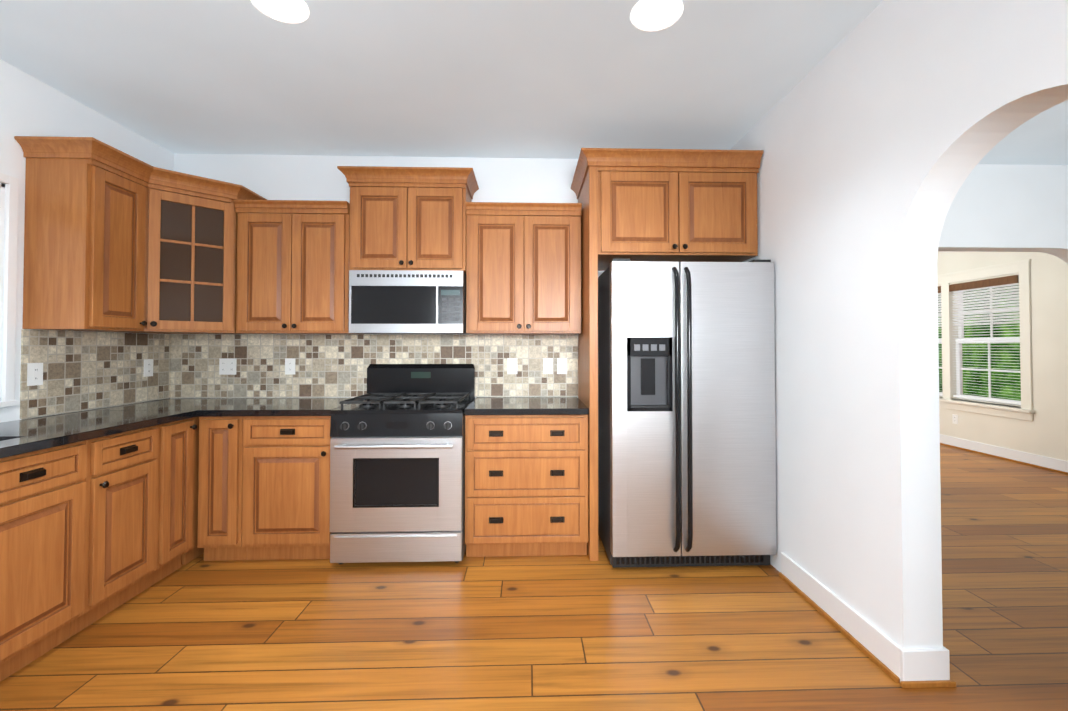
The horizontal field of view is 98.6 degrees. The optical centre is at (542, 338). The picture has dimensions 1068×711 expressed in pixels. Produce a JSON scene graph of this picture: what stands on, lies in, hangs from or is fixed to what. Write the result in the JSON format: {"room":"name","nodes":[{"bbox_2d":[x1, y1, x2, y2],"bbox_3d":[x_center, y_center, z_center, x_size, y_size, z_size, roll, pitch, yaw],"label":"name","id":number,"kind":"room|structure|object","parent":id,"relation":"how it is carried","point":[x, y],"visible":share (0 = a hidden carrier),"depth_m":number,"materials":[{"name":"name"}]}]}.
{"room":"kitchen","nodes":[
{"label":"kitchen","id":0,"kind":"room"},
{"bbox_2d":[0,59,173,422],"bbox_3d":[-2.656,-0.048,0.573,0.150,2.680,5.750,0,-1,-2],"label":"wall","id":1,"kind":"structure","parent":0,"point":[30,105],"depth_m":2.37,"materials":[{"name":"white paint"}]},
{"bbox_2d":[0,173,18,407],"bbox_3d":[-2.672,-0.246,1.572,0.181,1.132,1.444,0,-1,-2],"label":"kitchen window","id":2,"kind":"structure","parent":1,"relation":"in","point":[9,217],"depth_m":2.25,"materials":[{"name":"white"}]},
{"bbox_2d":[20,329,171,418],"bbox_3d":[-2.647,0.188,2.798,0.010,0.454,0.960,0,-1,-2],"label":"tile backsplash","id":3,"kind":"structure","parent":1,"relation":"attached to","point":[83,370],"depth_m":2.68,"materials":[{"name":"tile"}]},
{"bbox_2d":[27,363,42,385],"label":"outlet plates","id":4,"kind":"object","parent":3,"relation":"attached to","point":[34,370],"depth_m":2.37,"materials":[{"name":"white plastic"}]},
{"bbox_2d":[143,359,152,376],"label":"outlet plates","id":5,"kind":"object","parent":3,"relation":"attached to","point":[148,363],"depth_m":3.08,"materials":[{"name":"white plastic"}]},
{"bbox_2d":[14,136,266,333],"bbox_3d":[-2.300,-0.522,2.804,0.701,0.961,1.027,0,-1,-2],"label":"upper cabinet","id":6,"kind":"object","parent":1,"relation":"attached to","point":[116,240],"visible":0.9,"depth_m":2.53,"materials":[{"name":"brown wood"}]},
{"bbox_2d":[0,444,1067,710],"bbox_3d":[1.346,1.383,2.903,8.300,0.100,10.500,0,-1,-2],"label":"floor","id":7,"kind":"structure","parent":0,"point":[520,634],"depth_m":2.03,"materials":[{"name":"brown wood"}]},
{"bbox_2d":[0,426,151,647],"bbox_3d":[-2.323,0.884,2.244,0.620,0.874,0.480,0,-1,-2],"label":"base cabinet","id":8,"kind":"object","parent":7,"relation":"on","point":[93,530],"depth_m":1.96,"materials":[{"name":"brown wood"}]},
{"bbox_2d":[0,398,243,457],"bbox_3d":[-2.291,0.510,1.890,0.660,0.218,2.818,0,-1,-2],"label":"countertop","id":9,"kind":"structure","parent":8,"relation":"on","point":[22,436],"depth_m":2.24,"materials":[{"name":"black stone"}]},
{"bbox_2d":[148,417,199,587],"bbox_3d":[-2.298,0.889,2.516,0.688,0.874,0.353,0,-1,-2],"label":"base cabinet","id":10,"kind":"object","parent":7,"relation":"on","point":[174,450],"depth_m":2.53,"materials":[{"name":"brown wood"}]},
{"bbox_2d":[200,416,255,560],"bbox_3d":[-1.881,0.896,2.962,0.350,0.874,0.688,0,-1,-2],"label":"base cabinet","id":11,"kind":"object","parent":7,"relation":"on","point":[227,444],"depth_m":2.69,"materials":[{"name":"brown wood"}]},
{"bbox_2d":[252,416,331,559],"bbox_3d":[-1.548,0.897,3.007,0.607,0.874,0.620,0,-1,-2],"label":"base cabinet","id":12,"kind":"object","parent":7,"relation":"on","point":[291,514],"depth_m":2.70,"materials":[{"name":"brown wood"}]},
{"bbox_2d":[200,397,353,416],"bbox_3d":[-1.620,0.439,2.998,0.752,0.038,0.647,0,-1,-2],"label":"countertop","id":13,"kind":"structure","parent":12,"relation":"on","point":[250,406],"depth_m":2.78,"materials":[{"name":"black stone"}]},
{"bbox_2d":[330,364,474,563],"bbox_3d":[-0.857,0.754,2.965,0.762,1.158,0.726,0,-1,-2],"label":"range","id":14,"kind":"object","parent":7,"relation":"on","point":[397,464],"visible":0.98,"depth_m":2.66,"materials":[{"name":"grey metal"}]},
{"bbox_2d":[465,415,587,556],"bbox_3d":[-0.102,0.898,3.046,0.742,0.874,0.634,0,-1,-2],"label":"base cabinet","id":15,"kind":"object","parent":7,"relation":"on","point":[526,485],"visible":1,"depth_m":2.75,"materials":[{"name":"brown wood"}]},
{"bbox_2d":[464,397,588,414],"bbox_3d":[-0.102,0.440,3.049,0.742,0.038,0.645,0,-1,-2],"label":"countertop","id":16,"kind":"structure","parent":15,"relation":"on","point":[526,406],"depth_m":2.83,"materials":[{"name":"black stone"}]},
{"bbox_2d":[571,148,763,560],"bbox_3d":[0.772,0.102,3.065,1.102,2.466,0.679,0,-1,-2],"label":"tall cabinet","id":17,"kind":"object","parent":7,"relation":"on","point":[674,205],"visible":1,"depth_m":2.80,"materials":[{"name":"brown wood"}]},
{"bbox_2d":[598,259,776,567],"bbox_3d":[0.856,0.439,2.965,0.941,1.788,0.818,0,-1,-2],"label":"refrigerator","id":18,"kind":"object","parent":7,"relation":"on","point":[686,424],"visible":1,"depth_m":2.62,"materials":[{"name":"grey metal"}]},
{"bbox_2d":[0,0,1067,164],"bbox_3d":[1.346,-1.397,2.951,8.300,0.100,10.500,0,-1,-2],"label":"ceiling","id":19,"kind":"structure","parent":0,"point":[559,79],"depth_m":2.33,"materials":[{"name":"paint"}]},
{"bbox_2d":[251,0,308,22],"bbox_3d":[-1.071,-1.361,1.872,0.215,0.009,0.215,-1,-1,43],"label":"recessed light","id":20,"kind":"object","parent":19,"relation":"in","point":[287,11],"depth_m":1.89,"materials":[{"name":"white"}]},
{"bbox_2d":[630,0,682,30],"bbox_3d":[0.478,-1.360,1.922,0.215,0.009,0.215,-1,-1,43],"label":"recessed light","id":21,"kind":"object","parent":19,"relation":"in","point":[651,15],"depth_m":1.92,"materials":[{"name":"white"}]},
{"bbox_2d":[173,154,1067,397],"bbox_3d":[1.252,0.002,3.499,8.150,2.680,0.150,0,-1,-2],"label":"wall","id":22,"kind":"structure","parent":0,"point":[323,178],"depth_m":3.41,"materials":[{"name":"white paint"}]},
{"bbox_2d":[233,200,357,333],"bbox_3d":[-1.653,-0.468,3.160,0.727,0.866,0.354,0,-1,-2],"label":"upper cabinet","id":23,"kind":"object","parent":22,"relation":"attached to","point":[292,266],"visible":0.98,"depth_m":3.01,"materials":[{"name":"brown wood"}]},
{"bbox_2d":[172,334,577,397],"bbox_3d":[-1.203,0.197,3.337,2.932,0.454,0.010,0,-1,-2],"label":"tile backsplash","id":24,"kind":"structure","parent":22,"relation":"attached to","point":[325,365],"depth_m":3.32,"materials":[{"name":"tile"}]},
{"bbox_2d":[219,358,236,374],"label":"outlet plates","id":25,"kind":"object","parent":24,"relation":"attached to","point":[227,366],"depth_m":3.29,"materials":[{"name":"white plastic"}]},
{"bbox_2d":[285,358,295,374],"label":"outlet plates","id":26,"kind":"object","parent":24,"relation":"attached to","point":[289,362],"depth_m":3.31,"materials":[{"name":"white plastic"}]},
{"bbox_2d":[507,358,516,373],"label":"outlet plates","id":27,"kind":"object","parent":24,"relation":"attached to","point":[511,362],"depth_m":3.36,"materials":[{"name":"white plastic"}]},
{"bbox_2d":[543,358,566,373],"label":"outlet plates","id":28,"kind":"object","parent":24,"relation":"attached to","point":[547,362],"depth_m":3.37,"materials":[{"name":"white plastic"}]},
{"bbox_2d":[337,166,478,273],"bbox_3d":[-0.901,-0.786,3.177,0.877,0.666,0.379,0,-1,-2],"label":"upper cabinet","id":29,"kind":"object","parent":22,"relation":"attached to","point":[409,218],"visible":1,"depth_m":3.04,"materials":[{"name":"brown wood"}]},
{"bbox_2d":[349,270,466,333],"bbox_3d":[-0.886,-0.237,3.154,0.730,0.403,0.387,0,-1,-2],"label":"microwave","id":30,"kind":"object","parent":29,"relation":"attached to","point":[403,302],"visible":1,"depth_m":2.96,"materials":[{"name":"grey metal"}]},
{"bbox_2d":[466,202,581,334],"bbox_3d":[-0.127,-0.468,3.209,0.771,0.866,0.354,0,-1,-2],"label":"upper cabinet","id":31,"kind":"object","parent":22,"relation":"attached to","point":[523,268],"visible":1,"depth_m":3.06,"materials":[{"name":"brown wood"}]},
{"bbox_2d":[730,0,1067,648],"bbox_3d":[1.492,-0.046,0.631,0.155,2.680,5.600,0,-1,-2],"label":"wall","id":32,"kind":"structure","parent":0,"point":[880,131],"depth_m":1.88,"materials":[{"name":"white paint"}]},
{"bbox_2d":[779,552,918,687],"bbox_3d":[1.352,1.255,2.149,0.027,0.130,0.853,0,-1,-2],"label":"baseboard","id":33,"kind":"structure","parent":32,"relation":"attached to","point":[913,668],"depth_m":1.98,"materials":[{"name":"white wood"}]},
{"bbox_2d":[915,646,955,687],"bbox_3d":[1.508,1.262,2.569,0.050,0.130,1.683,0,-1,-2],"label":"baseboard","id":34,"kind":"structure","parent":32,"relation":"attached to","point":[934,664],"depth_m":1.74,"materials":[{"name":"white wood"}]},
{"bbox_2d":[937,251,1067,460],"bbox_3d":[5.327,0.044,5.930,0.150,2.680,4.450,0,-1,-2],"label":"wall","id":35,"kind":"structure","parent":0,"point":[1044,432],"depth_m":4.88,"materials":[{"name":"beige paint"}]},
{"bbox_2d":[952,414,957,423],"label":"outlet plates","id":36,"kind":"object","parent":35,"relation":"attached to","point":[954,417],"depth_m":5.84,"materials":[{"name":"white plastic"}]},
{"bbox_2d":[937,259,1034,420],"bbox_3d":[5.295,0.029,5.955,0.211,1.750,2.040,0,-1,-2],"label":"room window","id":37,"kind":"structure","parent":35,"relation":"in","point":[1021,269],"depth_m":5.49,"materials":[{"name":"beige wood"}]},
{"bbox_2d":[938,275,1020,404],"bbox_3d":[5.267,0.024,5.954,0.072,1.436,1.750,0,-1,-2],"label":"blinds","id":38,"kind":"object","parent":37,"relation":"attached to","point":[995,283],"visible":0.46,"depth_m":5.47,"materials":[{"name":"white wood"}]},
{"bbox_2d":[940,434,1067,474],"bbox_3d":[5.337,1.270,3.033,0.040,0.130,10.200,0,-1,-2],"label":"baseboard","id":39,"kind":"structure","parent":35,"relation":"attached to","point":[1048,463],"depth_m":5.18,"materials":[{"name":"white"}]},
{"label":"outside","id":40,"kind":"structure","parent":0,"visible":0},
{"bbox_2d":[938,282,1020,400],"bbox_3d":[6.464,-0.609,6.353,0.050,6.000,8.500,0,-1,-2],"label":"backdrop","id":41,"kind":"structure","parent":40,"point":[1013,347],"depth_m":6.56,"materials":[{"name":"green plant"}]}
]}

